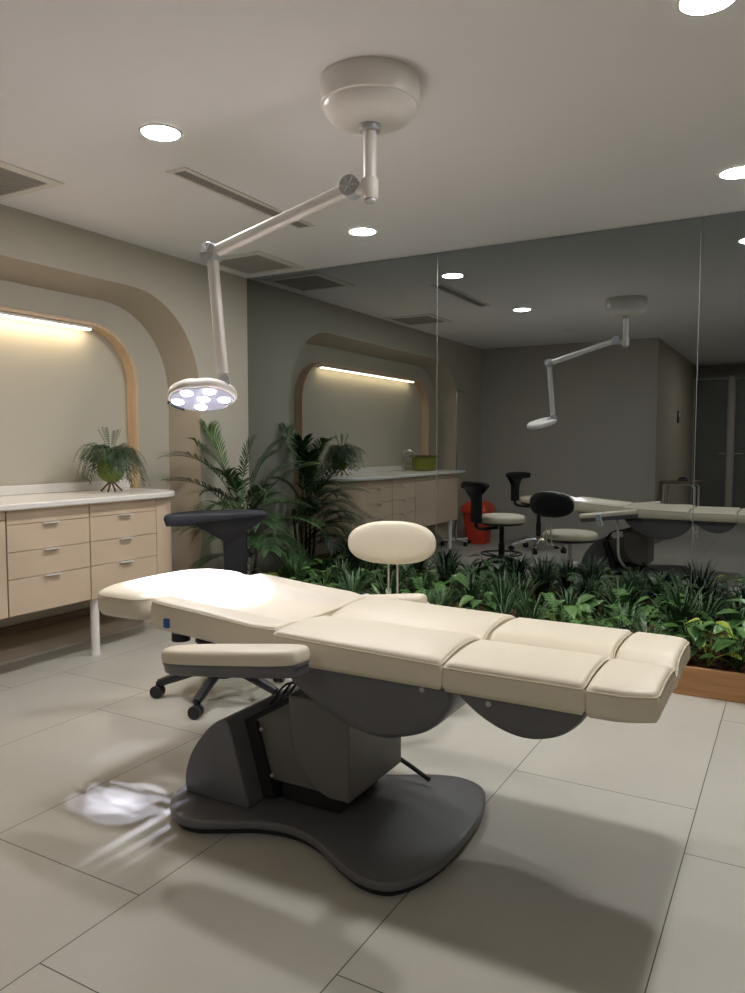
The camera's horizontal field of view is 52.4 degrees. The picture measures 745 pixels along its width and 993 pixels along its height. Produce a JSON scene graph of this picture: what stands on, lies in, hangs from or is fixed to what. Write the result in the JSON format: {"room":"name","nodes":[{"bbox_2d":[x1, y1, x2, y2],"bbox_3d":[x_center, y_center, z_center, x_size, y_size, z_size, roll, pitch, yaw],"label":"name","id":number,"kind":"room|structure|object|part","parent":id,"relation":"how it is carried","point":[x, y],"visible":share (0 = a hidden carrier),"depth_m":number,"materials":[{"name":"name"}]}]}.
{"room":"examination room","nodes":[
{"label":"examination room","id":0,"kind":"room"},
{"bbox_2d":[0,204,249,664],"bbox_3d":[-2.281,-0.295,3.741,0.390,2.400,4.812,2,4,29],"label":"wall","id":1,"kind":"structure","parent":0,"point":[60,385],"depth_m":4.73,"materials":[{"name":"beige paint"}]},
{"bbox_2d":[0,311,91,329],"bbox_3d":[-2.207,-0.975,3.830,0.055,0.023,1.900,2,4,29],"label":"led strip","id":2,"kind":"object","parent":1,"relation":"attached to","point":[2,314],"visible":1,"depth_m":4.35,"materials":[{"name":"white plastic"}]},
{"bbox_2d":[0,608,99,635],"bbox_3d":[-2.259,0.781,3.910,0.017,0.040,2.300,2,4,29],"label":"baseboard","id":3,"kind":"structure","parent":1,"relation":"attached to","point":[84,612],"depth_m":4.47,"materials":[{"name":"brown wood"}]},
{"bbox_2d":[0,306,139,487],"bbox_3d":[-2.210,-0.359,3.868,0.085,1.310,2.610,2,4,29],"label":"trim","id":4,"kind":"structure","parent":1,"relation":"attached to","point":[116,342],"depth_m":4.94,"materials":[{"name":"brown wood"}]},
{"bbox_2d":[0,480,174,511],"bbox_3d":[-1.986,0.015,3.768,0.582,0.087,2.550,2,4,29],"label":"countertop","id":5,"kind":"structure","parent":1,"relation":"attached to","point":[13,497],"depth_m":4.30,"materials":[{"name":"white stone"}]},
{"bbox_2d":[0,511,7,618],"bbox_3d":[-2.106,0.336,3.553,0.480,0.523,0.520,2,4,29],"label":"base cabinet","id":6,"kind":"object","parent":5,"relation":"attached to","point":[3,567],"visible":0.88,"depth_m":3.65,"materials":[{"name":"beige laminate"}]},
{"bbox_3d":[-1.904,0.106,3.424,0.018,0.043,0.518,2,4,29],"label":"rail","id":7,"kind":"part","parent":6,"relation":"part of","materials":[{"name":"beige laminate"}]},
{"bbox_2d":[5,504,90,616],"bbox_3d":[-1.847,0.306,3.992,0.500,0.523,0.490,2,4,29],"label":"drawer unit","id":8,"kind":"object","parent":5,"relation":"attached to","point":[48,549],"visible":0.94,"depth_m":3.86,"materials":[{"name":"beige laminate"}]},
{"bbox_3d":[-1.655,0.090,3.869,0.018,0.071,0.488,2,4,29],"label":"rail","id":9,"kind":"part","parent":8,"relation":"part of","materials":[{"name":"beige laminate"}]},
{"bbox_3d":[-1.655,0.194,3.876,0.018,0.132,0.488,2,4,29],"label":"drawer","id":10,"kind":"part","parent":8,"relation":"part of","materials":[{"name":"beige laminate"}]},
{"bbox_3d":[-1.655,0.328,3.885,0.018,0.130,0.488,2,4,29],"label":"drawer","id":11,"kind":"part","parent":8,"relation":"part of","materials":[{"name":"beige laminate"}]},
{"bbox_3d":[-1.655,0.485,3.896,0.018,0.179,0.488,2,4,29],"label":"drawer","id":12,"kind":"part","parent":8,"relation":"part of","materials":[{"name":"beige laminate"}]},
{"bbox_3d":[-1.639,0.132,3.863,0.022,0.006,0.090,2,4,29],"label":"handle","id":13,"kind":"part","parent":8,"relation":"part of","materials":[{"name":"silver metal"}]},
{"bbox_3d":[-1.639,0.266,3.872,0.022,0.006,0.090,2,4,29],"label":"handle","id":14,"kind":"part","parent":8,"relation":"part of","materials":[{"name":"silver metal"}]},
{"bbox_3d":[-1.639,0.399,3.881,0.022,0.006,0.090,2,4,29],"label":"handle","id":15,"kind":"part","parent":8,"relation":"part of","materials":[{"name":"silver metal"}]},
{"bbox_2d":[72,427,149,491],"bbox_3d":[-1.563,-0.224,4.564,0.402,0.392,0.461,2,4,29],"label":"potted fern","id":16,"kind":"object","parent":5,"relation":"on","point":[111,468],"visible":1,"depth_m":4.51,"materials":[{"name":"green plant"}]},
{"bbox_2d":[87,499,156,598],"bbox_3d":[-1.607,0.277,4.420,0.500,0.523,0.483,2,4,29],"label":"drawer unit","id":17,"kind":"object","parent":5,"relation":"attached to","point":[122,534],"visible":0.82,"depth_m":4.28,"materials":[{"name":"beige laminate"}]},
{"bbox_3d":[-1.414,0.165,4.304,0.018,0.132,0.481,2,4,29],"label":"drawer","id":18,"kind":"part","parent":17,"relation":"part of","materials":[{"name":"beige laminate"}]},
{"bbox_3d":[-1.414,0.060,4.296,0.018,0.071,0.481,2,4,29],"label":"rail","id":19,"kind":"part","parent":17,"relation":"part of","materials":[{"name":"beige laminate"}]},
{"bbox_3d":[-1.414,0.456,4.323,0.018,0.179,0.481,2,4,29],"label":"drawer","id":20,"kind":"part","parent":17,"relation":"part of","materials":[{"name":"beige laminate"}]},
{"bbox_3d":[-1.414,0.298,4.313,0.018,0.130,0.481,2,4,29],"label":"drawer","id":21,"kind":"part","parent":17,"relation":"part of","materials":[{"name":"beige laminate"}]},
{"bbox_2d":[154,497,171,574],"bbox_3d":[-1.427,0.253,4.760,0.480,0.523,0.283,2,4,29],"label":"end panel","id":22,"kind":"object","parent":5,"relation":"attached to","point":[163,505],"visible":0.29,"depth_m":4.57,"materials":[{"name":"beige laminate"}]},
{"bbox_2d":[0,623,744,992],"bbox_3d":[-0.751,1.132,0.815,6.030,0.050,8.750,2,4,29],"label":"floor","id":23,"kind":"structure","parent":0,"point":[603,856],"depth_m":2.08,"materials":[{"name":"tile"}]},
{"bbox_2d":[90,598,100,655],"bbox_3d":[-1.535,0.716,4.188,0.054,0.321,0.054,2,4,29],"label":"support leg","id":24,"kind":"object","parent":23,"relation":"on","point":[94,611],"visible":0.88,"depth_m":4.17,"materials":[{"name":"white metal"}]},
{"bbox_2d":[150,509,284,719],"bbox_3d":[-0.707,0.503,3.496,0.639,0.840,0.640,-1,4,-13],"label":"stool","id":25,"kind":"object","parent":23,"relation":"on","point":[231,526],"visible":0.39,"depth_m":3.70,"materials":[{"name":"black plastic"}]},
{"bbox_3d":[-0.768,0.247,3.733,0.500,0.360,0.087,-1,4,-13],"label":"backrest","id":26,"kind":"part","parent":25,"relation":"part of","materials":[{"name":"black plastic"}]},
{"bbox_2d":[348,521,435,603],"bbox_3d":[0.077,0.533,3.401,0.595,0.794,0.625,1,4,10],"label":"stool","id":27,"kind":"object","parent":23,"relation":"on","point":[382,542],"visible":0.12,"depth_m":3.61,"materials":[{"name":"beige leather"}]},
{"bbox_3d":[0.058,0.405,3.574,0.010,0.316,0.243,1,4,10],"label":"rod","id":28,"kind":"part","parent":27,"relation":"part of","materials":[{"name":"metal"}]},
{"bbox_3d":[0.093,0.223,3.635,0.424,0.208,0.069,1,4,10],"label":"backrest","id":29,"kind":"part","parent":27,"relation":"part of","materials":[{"name":"beige leather"}]},
{"bbox_3d":[0.101,0.406,3.567,0.010,0.316,0.243,1,4,10],"label":"rod","id":30,"kind":"part","parent":27,"relation":"part of","materials":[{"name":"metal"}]},
{"bbox_2d":[97,569,690,895],"bbox_3d":[-0.052,0.663,2.405,1.898,0.670,0.971,2,4,29],"label":"bed","id":31,"kind":"object","parent":23,"relation":"on","point":[308,762],"visible":1,"depth_m":2.21,"materials":[{"name":"beige leather"}]},
{"bbox_2d":[97,569,243,619],"bbox_3d":[-0.739,0.344,2.784,0.310,0.085,0.576,2,4,29],"label":"cushion","id":32,"kind":"object","parent":31,"relation":"on","point":[131,599],"depth_m":2.60,"materials":[{"name":"beige leather"}]},
{"bbox_3d":[-0.573,0.471,2.431,0.160,0.062,0.059,2,4,22],"label":"tilt knob","id":33,"kind":"part","parent":31,"relation":"part of","materials":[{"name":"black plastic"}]},
{"bbox_3d":[-0.389,0.469,2.090,0.484,0.095,0.113,2,4,29],"label":"armrest","id":34,"kind":"part","parent":31,"relation":"part of","materials":[{"name":"grey plastic"}]},
{"bbox_2d":[151,574,365,643],"bbox_3d":[-0.365,0.385,2.576,0.502,0.128,0.596,2,4,29],"label":"cushion","id":35,"kind":"object","parent":31,"relation":"on","point":[252,609],"depth_m":2.48,"materials":[{"name":"beige leather"}]},
{"bbox_3d":[-0.177,0.773,2.448,0.329,0.225,0.265,2,4,29],"label":"lift arm","id":36,"kind":"part","parent":31,"relation":"part of","materials":[{"name":"grey metal"}]},
{"bbox_3d":[-0.145,0.966,2.411,0.959,0.024,0.681,2,4,29],"label":"plate","id":37,"kind":"part","parent":31,"relation":"part of","materials":[{"name":"grey plastic"}]},
{"bbox_3d":[-0.133,0.919,2.436,0.210,0.055,0.240,2,4,29],"label":"motor","id":38,"kind":"part","parent":31,"relation":"part of","materials":[{"name":"black rubber"}]},
{"bbox_2d":[271,596,514,689],"bbox_3d":[0.089,0.421,2.324,0.542,0.100,0.606,2,4,29],"label":"seat cushion","id":39,"kind":"object","parent":31,"relation":"on","point":[412,644],"depth_m":2.13,"materials":[{"name":"beige leather"}]},
{"bbox_3d":[0.128,0.895,2.526,0.149,0.082,0.041,2,4,25],"label":"pedal lever","id":40,"kind":"part","parent":31,"relation":"part of","materials":[{"name":"black metal"}]},
{"bbox_2d":[442,617,631,715],"bbox_3d":[0.482,0.443,2.104,0.364,0.089,0.606,2,4,29],"label":"cushion","id":41,"kind":"object","parent":31,"relation":"on","point":[542,665],"depth_m":1.92,"materials":[{"name":"beige leather"}]},
{"bbox_2d":[585,632,690,722],"bbox_3d":[0.710,0.455,1.976,0.163,0.087,0.606,2,4,29],"label":"cushion","id":42,"kind":"object","parent":31,"relation":"on","point":[641,671],"depth_m":1.80,"materials":[{"name":"beige leather"}]},
{"bbox_2d":[366,593,744,703],"bbox_3d":[1.312,0.819,4.068,5.626,0.132,0.826,2,4,29],"label":"wooden planter","id":43,"kind":"object","parent":23,"relation":"on","point":[693,681],"visible":0.02,"depth_m":3.46,"materials":[{"name":"brown wood"}]},
{"bbox_2d":[451,605,744,672],"bbox_3d":[1.312,0.783,4.067,5.620,0.025,0.783,2,4,29],"label":"bark mulch","id":44,"kind":"object","parent":43,"relation":"in","point":[717,664],"visible":0.04,"depth_m":3.70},
{"bbox_2d":[159,418,326,574],"bbox_3d":[-0.852,0.086,5.119,1.035,1.236,1.012,2,4,29],"label":"areca palm","id":45,"kind":"object","parent":44,"relation":"on","point":[240,484],"visible":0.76,"depth_m":5.15,"materials":[{"name":"green plant"}]},
{"bbox_3d":[-0.912,0.380,5.320,0.172,0.623,0.161,3,5,38],"label":"stem","id":46,"kind":"part","parent":45,"relation":"part of","materials":[{"name":"green plant"}]},
{"bbox_2d":[252,567,288,576],"bbox_3d":[-0.709,0.596,5.175,0.289,0.220,0.225,3,5,34],"label":"plant","id":47,"kind":"object","parent":44,"relation":"on","point":[274,573],"visible":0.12,"depth_m":5.17,"materials":[{"name":"green plant"}]},
{"bbox_2d":[265,546,323,580],"bbox_3d":[-0.531,0.515,5.096,0.445,0.391,0.410,-3,5,-40],"label":"clump","id":48,"kind":"object","parent":44,"relation":"on","point":[293,573],"visible":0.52,"depth_m":5.06,"materials":[{"name":"green plant"}]},
{"bbox_2d":[273,558,323,581],"bbox_3d":[-0.534,0.561,5.386,0.400,0.262,0.406,1,4,18],"label":"fern","id":49,"kind":"object","parent":44,"relation":"on","point":[319,560],"visible":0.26,"depth_m":5.32,"materials":[{"name":"green plant"}]},
{"bbox_2d":[289,574,328,584],"bbox_3d":[-0.400,0.615,4.707,0.299,0.248,0.323,-2,4,-29],"label":"leafy plant","id":50,"kind":"object","parent":44,"relation":"on","point":[323,577],"visible":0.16,"depth_m":4.75,"materials":[{"name":"green plant"}]},
{"bbox_2d":[300,565,344,589],"bbox_3d":[-0.328,0.589,4.992,0.318,0.261,0.343,-1,4,-9],"label":"leafy plant","id":51,"kind":"object","parent":44,"relation":"on","point":[331,585],"visible":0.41,"depth_m":4.99,"materials":[{"name":"green plant"}]},
{"bbox_2d":[317,558,360,587],"bbox_3d":[-0.209,0.553,5.174,0.346,0.305,0.319,4,5,45],"label":"clump","id":52,"kind":"object","parent":44,"relation":"on","point":[336,564],"visible":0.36,"depth_m":5.16,"materials":[{"name":"green plant"}]},
{"bbox_2d":[325,569,375,594],"bbox_3d":[-0.122,0.596,4.556,0.387,0.304,0.378,2,4,30],"label":"clump","id":53,"kind":"object","parent":44,"relation":"on","point":[352,587],"visible":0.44,"depth_m":4.59,"materials":[{"name":"green plant"}]},
{"bbox_2d":[334,564,380,594],"bbox_3d":[-0.093,0.572,4.843,0.418,0.312,0.408,1,4,15],"label":"clump","id":54,"kind":"object","parent":44,"relation":"on","point":[363,578],"visible":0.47,"depth_m":4.79,"materials":[{"name":"green plant"}]},
{"bbox_2d":[363,588,403,593],"bbox_3d":[0.119,0.650,4.439,0.414,0.212,0.476,-2,5,-32],"label":"spider plant","id":55,"kind":"object","parent":44,"relation":"on","point":[371,588],"visible":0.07,"depth_m":4.55,"materials":[{"name":"green plant"}]},
{"bbox_2d":[361,566,407,594],"bbox_3d":[0.027,0.593,5.017,0.323,0.249,0.349,-2,4,-28],"label":"leafy plant","id":56,"kind":"object","parent":44,"relation":"on","point":[362,569],"visible":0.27,"depth_m":5.00,"materials":[{"name":"green plant"}]},
{"bbox_2d":[363,564,426,593],"bbox_3d":[0.103,0.570,4.698,0.410,0.335,0.421,2,4,27],"label":"clump","id":57,"kind":"object","parent":44,"relation":"on","point":[382,589],"visible":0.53,"depth_m":4.67,"materials":[{"name":"green plant"}]},
{"bbox_2d":[402,566,444,592],"bbox_3d":[0.307,0.584,4.862,0.375,0.286,0.365,3,5,41],"label":"clump","id":58,"kind":"object","parent":44,"relation":"on","point":[424,578],"visible":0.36,"depth_m":4.83,"materials":[{"name":"green plant"}]},
{"bbox_2d":[398,577,459,603],"bbox_3d":[0.319,0.616,4.635,0.476,0.255,0.470,-2,5,-32],"label":"leafy plant","id":59,"kind":"object","parent":44,"relation":"on","point":[416,580],"visible":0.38,"depth_m":4.58,"materials":[{"name":"green plant"}]},
{"bbox_2d":[425,586,461,607],"bbox_3d":[0.387,0.639,4.290,0.359,0.253,0.368,-4,5,-43],"label":"clump","id":60,"kind":"object","parent":44,"relation":"on","point":[446,600],"visible":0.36,"depth_m":4.33,"materials":[{"name":"green plant"}]},
{"bbox_2d":[415,569,482,606],"bbox_3d":[0.441,0.602,4.548,0.405,0.297,0.375,-3,5,-35],"label":"leafy plant","id":61,"kind":"object","parent":44,"relation":"on","point":[463,580],"visible":0.41,"depth_m":4.52,"materials":[{"name":"green plant"}]},
{"bbox_2d":[439,577,493,602],"bbox_3d":[0.582,0.630,4.717,0.374,0.215,0.368,-2,5,-31],"label":"fern","id":62,"kind":"object","parent":44,"relation":"on","point":[450,577],"visible":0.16,"depth_m":4.69,"materials":[{"name":"green plant"}]},
{"bbox_2d":[442,568,494,609],"bbox_3d":[0.576,0.584,4.462,0.390,0.339,0.424,2,4,26],"label":"clump","id":63,"kind":"object","parent":44,"relation":"on","point":[475,588],"visible":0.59,"depth_m":4.44,"materials":[{"name":"green plant"}]},
{"bbox_2d":[457,592,502,613],"bbox_3d":[0.598,0.657,4.172,0.304,0.236,0.329,-2,4,-29],"label":"leafy plant","id":64,"kind":"object","parent":44,"relation":"on","point":[466,598],"visible":0.38,"depth_m":4.11,"materials":[{"name":"green plant"}]},
{"bbox_2d":[478,586,526,616],"bbox_3d":[0.706,0.631,4.117,0.354,0.293,0.326,0,4,-6],"label":"clump","id":65,"kind":"object","parent":44,"relation":"on","point":[501,606],"visible":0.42,"depth_m":4.09,"materials":[{"name":"green plant"}]},
{"bbox_2d":[474,570,531,611],"bbox_3d":[0.736,0.592,4.375,0.358,0.335,0.371,2,5,32],"label":"clump","id":66,"kind":"object","parent":44,"relation":"on","point":[501,582],"visible":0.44,"depth_m":4.35,"materials":[{"name":"green plant"}]},
{"bbox_2d":[496,571,546,617],"bbox_3d":[0.888,0.587,4.538,0.367,0.324,0.376,-2,4,-28],"label":"clump","id":67,"kind":"object","parent":44,"relation":"on","point":[526,585],"visible":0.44,"depth_m":4.50,"materials":[{"name":"green plant"}]},
{"bbox_2d":[499,591,567,619],"bbox_3d":[0.840,0.634,4.026,0.391,0.299,0.401,-3,5,-35],"label":"clump","id":68,"kind":"object","parent":44,"relation":"on","point":[526,611],"visible":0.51,"depth_m":3.98,"materials":[{"name":"green plant"}]},
{"bbox_2d":[519,592,590,622],"bbox_3d":[1.014,0.667,4.174,0.444,0.216,0.439,-1,4,-19],"label":"fern","id":69,"kind":"object","parent":44,"relation":"on","point":[548,595],"visible":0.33,"depth_m":4.25,"materials":[{"name":"green plant"}]},
{"bbox_2d":[540,600,590,622],"bbox_3d":[1.007,0.672,3.939,0.297,0.239,0.275,0,4,0],"label":"leafy plant","id":70,"kind":"object","parent":44,"relation":"on","point":[572,611],"visible":0.39,"depth_m":3.91,"materials":[{"name":"green plant"}]},
{"bbox_2d":[547,586,591,621],"bbox_3d":[1.138,0.635,4.384,0.314,0.249,0.341,4,5,45],"label":"clump","id":71,"kind":"object","parent":44,"relation":"on","point":[568,595],"visible":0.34,"depth_m":4.41,"materials":[{"name":"green plant"}]},
{"bbox_2d":[561,603,632,627],"bbox_3d":[1.147,0.685,3.846,0.415,0.224,0.376,-3,5,-40],"label":"leafy plant","id":72,"kind":"object","parent":44,"relation":"on","point":[587,606],"visible":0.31,"depth_m":3.90,"materials":[{"name":"green plant"}]},
{"bbox_2d":[565,592,635,627],"bbox_3d":[1.247,0.653,4.054,0.358,0.260,0.387,-1,4,-9],"label":"leafy plant","id":73,"kind":"object","parent":44,"relation":"on","point":[593,602],"visible":0.36,"depth_m":4.03,"materials":[{"name":"green plant"}]},
{"bbox_2d":[592,577,647,620],"bbox_3d":[1.404,0.605,4.294,0.376,0.321,0.367,1,4,18],"label":"clump","id":74,"kind":"object","parent":44,"relation":"on","point":[631,591],"visible":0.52,"depth_m":4.26,"materials":[{"name":"green plant"}]},
{"bbox_2d":[595,600,658,633],"bbox_3d":[1.268,0.667,3.815,0.370,0.262,0.379,-1,4,-8],"label":"clump","id":75,"kind":"object","parent":44,"relation":"on","point":[626,612],"visible":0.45,"depth_m":3.83,"materials":[{"name":"green plant"}]},
{"bbox_2d":[594,588,681,631],"bbox_3d":[1.419,0.650,4.002,0.438,0.273,0.483,3,5,40],"label":"fern","id":76,"kind":"object","parent":44,"relation":"on","point":[645,613],"visible":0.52,"depth_m":3.95,"materials":[{"name":"green plant"}]},
{"bbox_2d":[601,614,694,648],"bbox_3d":[1.384,0.697,3.724,0.411,0.214,0.474,-2,4,-27],"label":"spider plant","id":77,"kind":"object","parent":44,"relation":"on","point":[647,630],"visible":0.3,"depth_m":3.78,"materials":[{"name":"green plant"}]},
{"bbox_2d":[635,594,691,634],"bbox_3d":[1.605,0.654,4.153,0.347,0.244,0.342,0,4,-4],"label":"leafy plant","id":78,"kind":"object","parent":44,"relation":"on","point":[681,595],"visible":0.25,"depth_m":4.14,"materials":[{"name":"green plant"}]},
{"bbox_2d":[648,576,726,639],"bbox_3d":[1.601,0.601,3.912,0.388,0.380,0.422,1,4,14],"label":"clump","id":79,"kind":"object","parent":44,"relation":"on","point":[674,595],"visible":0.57,"depth_m":3.88,"materials":[{"name":"green plant"}]},
{"bbox_2d":[658,616,724,661],"bbox_3d":[1.530,0.701,3.668,0.324,0.216,0.300,0,4,6],"label":"leafy plant","id":80,"kind":"object","parent":44,"relation":"on","point":[698,641],"visible":0.62,"depth_m":3.65,"materials":[{"name":"green plant"}]},
{"bbox_2d":[670,589,739,641],"bbox_3d":[1.765,0.637,4.043,0.397,0.291,0.366,3,5,41],"label":"clump","id":81,"kind":"object","parent":44,"relation":"on","point":[710,599],"visible":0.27,"depth_m":4.03,"materials":[{"name":"green plant"}]},
{"bbox_2d":[684,610,744,655],"bbox_3d":[1.755,0.697,3.760,0.418,0.212,0.424,3,5,40],"label":"leafy plant","id":82,"kind":"object","parent":44,"relation":"on","point":[706,618],"visible":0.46,"depth_m":3.78,"materials":[{"name":"green plant"}]},
{"bbox_2d":[684,618,744,666],"bbox_3d":[1.616,0.699,3.579,0.276,0.234,0.127,2,4,29],"label":"plant","id":83,"kind":"object","parent":44,"relation":"on","point":[722,623],"visible":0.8,"depth_m":3.58,"materials":[{"name":"green plant"}]},
{"bbox_2d":[696,621,744,671],"bbox_3d":[1.685,0.701,3.538,0.340,0.236,0.365,2,4,29],"label":"leafy plant","id":84,"kind":"object","parent":44,"relation":"on","point":[721,643],"visible":0.98,"depth_m":3.50,"materials":[{"name":"green plant"}]},
{"bbox_2d":[711,596,744,646],"bbox_3d":[1.931,0.657,3.966,0.348,0.261,0.335,0,4,1],"label":"clump","id":85,"kind":"object","parent":44,"relation":"on","point":[742,610],"visible":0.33,"depth_m":3.96,"materials":[{"name":"green plant"}]},
{"bbox_2d":[715,598,744,635],"bbox_3d":[1.895,0.664,3.702,0.423,0.286,0.417,2,5,33],"label":"leafy plant","id":86,"kind":"object","parent":44,"relation":"on","point":[735,622],"visible":0.73,"depth_m":3.74,"materials":[{"name":"green plant"}]},
{"bbox_2d":[0,0,744,277],"bbox_3d":[-0.707,-1.310,0.624,6.130,0.050,8.750,2,4,29],"label":"ceiling","id":87,"kind":"structure","parent":0,"point":[534,119],"depth_m":2.89,"materials":[{"name":"paint"}]},
{"bbox_2d":[0,160,64,199],"bbox_3d":[-1.808,-1.476,3.491,0.500,0.010,0.520,2,4,29],"label":"ceiling vent","id":88,"kind":"object","parent":87,"relation":"in","point":[15,181],"visible":1,"depth_m":3.56,"materials":[{"name":"grey metal"}]},
{"bbox_2d":[0,167,46,194],"bbox_3d":[-1.807,-1.476,3.492,0.400,0.005,0.410,2,4,29],"label":"grille","id":89,"kind":"object","parent":88,"relation":"attached to","point":[12,181],"depth_m":3.56,"materials":[{"name":"grey metal"}]},
{"bbox_2d":[138,123,182,141],"bbox_3d":[-0.842,-1.445,3.007,0.170,0.006,0.170,2,4,29],"label":"recessed light","id":90,"kind":"object","parent":87,"relation":"in","point":[160,132],"visible":1,"depth_m":3.00,"materials":[{"name":"white plastic"}]},
{"bbox_2d":[142,126,179,139],"bbox_3d":[-0.842,-1.445,3.007,0.145,0.004,0.145,0,4,-2],"label":"diffuser","id":91,"kind":"object","parent":90,"relation":"attached to","point":[150,132],"depth_m":3.00,"materials":[{"name":"white plastic"}]},
{"bbox_2d":[166,167,314,228],"bbox_3d":[-0.633,-1.502,3.862,0.115,0.006,1.040,2,4,29],"label":"ceiling vent","id":92,"kind":"object","parent":87,"relation":"in","point":[184,173],"visible":1,"depth_m":3.72,"materials":[{"name":"grey metal"}]},
{"bbox_2d":[199,251,303,275],"bbox_3d":[-0.820,-1.591,5.186,0.500,0.010,0.510,2,4,29],"label":"ceiling vent","id":93,"kind":"object","parent":87,"relation":"in","point":[255,262],"visible":0.92,"depth_m":5.16,"materials":[{"name":"grey metal"}]},
{"bbox_2d":[219,255,290,272],"bbox_3d":[-0.821,-1.591,5.184,0.400,0.005,0.394,2,4,29],"label":"grille","id":94,"kind":"object","parent":93,"relation":"attached to","point":[247,263],"depth_m":5.18,"materials":[{"name":"grey metal"}]},
{"bbox_2d":[167,56,419,410],"bbox_3d":[-0.315,-0.880,2.795,1.042,1.102,0.340,2,4,29],"label":"lamp","id":95,"kind":"object","parent":87,"relation":"hanging from","point":[369,97],"visible":1,"depth_m":2.59,"materials":[{"name":"metal"}]},
{"bbox_3d":[-0.670,-0.382,2.973,0.255,0.082,0.215,2,4,29],"label":"glass","id":96,"kind":"part","parent":95,"relation":"part of","materials":[{"name":"white glass"}]},
{"bbox_3d":[-0.596,-0.690,2.917,0.079,0.434,0.036,2,4,29],"label":"arm","id":97,"kind":"part","parent":95,"relation":"part of","materials":[{"name":"metal"}]},
{"bbox_3d":[-0.345,-1.008,2.778,0.553,0.188,0.036,2,4,25],"label":"arm","id":98,"kind":"part","parent":95,"relation":"part of","materials":[{"name":"metal"}]},
{"bbox_2d":[348,227,376,235],"bbox_3d":[-0.059,-1.540,4.399,0.170,0.006,0.170,2,4,29],"label":"recessed light","id":99,"kind":"object","parent":87,"relation":"in","point":[358,231],"visible":1,"depth_m":4.39,"materials":[{"name":"white plastic"}]},
{"bbox_2d":[350,228,374,234],"bbox_3d":[-0.059,-1.540,4.399,0.145,0.004,0.145,1,4,16],"label":"diffuser","id":100,"kind":"object","parent":99,"relation":"attached to","point":[353,231],"depth_m":4.39,"materials":[{"name":"white plastic"}]},
{"bbox_2d":[675,0,736,16],"bbox_3d":[0.933,-1.383,2.105,0.170,0.006,0.170,2,4,29],"label":"recessed light","id":101,"kind":"object","parent":87,"relation":"in","point":[691,8],"visible":1,"depth_m":2.14,"materials":[{"name":"white plastic"}]},
{"bbox_2d":[718,165,744,179],"bbox_3d":[1.664,-1.474,3.446,0.170,0.006,0.170,2,4,29],"label":"recessed light","id":102,"kind":"object","parent":87,"relation":"in","point":[736,172],"visible":1,"depth_m":3.46,"materials":[{"name":"white plastic"}]},
{"bbox_2d":[721,167,744,177],"bbox_3d":[1.664,-1.475,3.446,0.145,0.004,0.145,1,4,16],"label":"diffuser","id":103,"kind":"object","parent":102,"relation":"attached to","point":[732,172],"depth_m":3.44,"materials":[{"name":"white plastic"}]},
{"bbox_3d":[1.415,-0.346,4.480,6.130,2.400,0.098,2,4,29],"label":"wall","id":104,"kind":"structure","parent":0,"visible":0},
{"bbox_2d":[247,252,437,593],"bbox_3d":[-0.258,-0.404,5.351,1.558,2.399,0.006,2,4,29],"label":"mirror panel","id":105,"kind":"object","parent":104,"relation":"attached to","point":[342,360],"visible":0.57,"depth_m":5.30,"materials":[{"name":"grey"}]},
{"bbox_2d":[436,262,437,540],"bbox_3d":[0.423,-0.378,4.970,0.003,2.399,0.008,2,4,29],"label":"trim","id":106,"kind":"structure","parent":104,"relation":"attached to","point":[437,262],"depth_m":4.94,"materials":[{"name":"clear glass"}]},
{"bbox_2d":[436,217,700,625],"bbox_3d":[1.108,-0.352,4.586,1.566,2.399,0.006,2,4,29],"label":"mirror panel","id":107,"kind":"object","parent":104,"relation":"attached to","point":[567,368],"visible":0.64,"depth_m":4.53,"materials":[{"name":"grey"}]},
{"bbox_2d":[690,217,701,590],"bbox_3d":[1.792,-0.326,4.203,0.003,2.399,0.008,2,4,29],"label":"trim","id":108,"kind":"structure","parent":104,"relation":"attached to","point":[701,217],"depth_m":4.18,"materials":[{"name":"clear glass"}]},
{"bbox_2d":[691,211,744,632],"bbox_3d":[2.883,-0.284,3.592,2.498,2.399,0.006,2,4,29],"label":"mirror panel","id":109,"kind":"object","parent":104,"relation":"attached to","point":[718,551],"visible":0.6,"depth_m":4.13,"materials":[{"name":"grey"}]}
]}

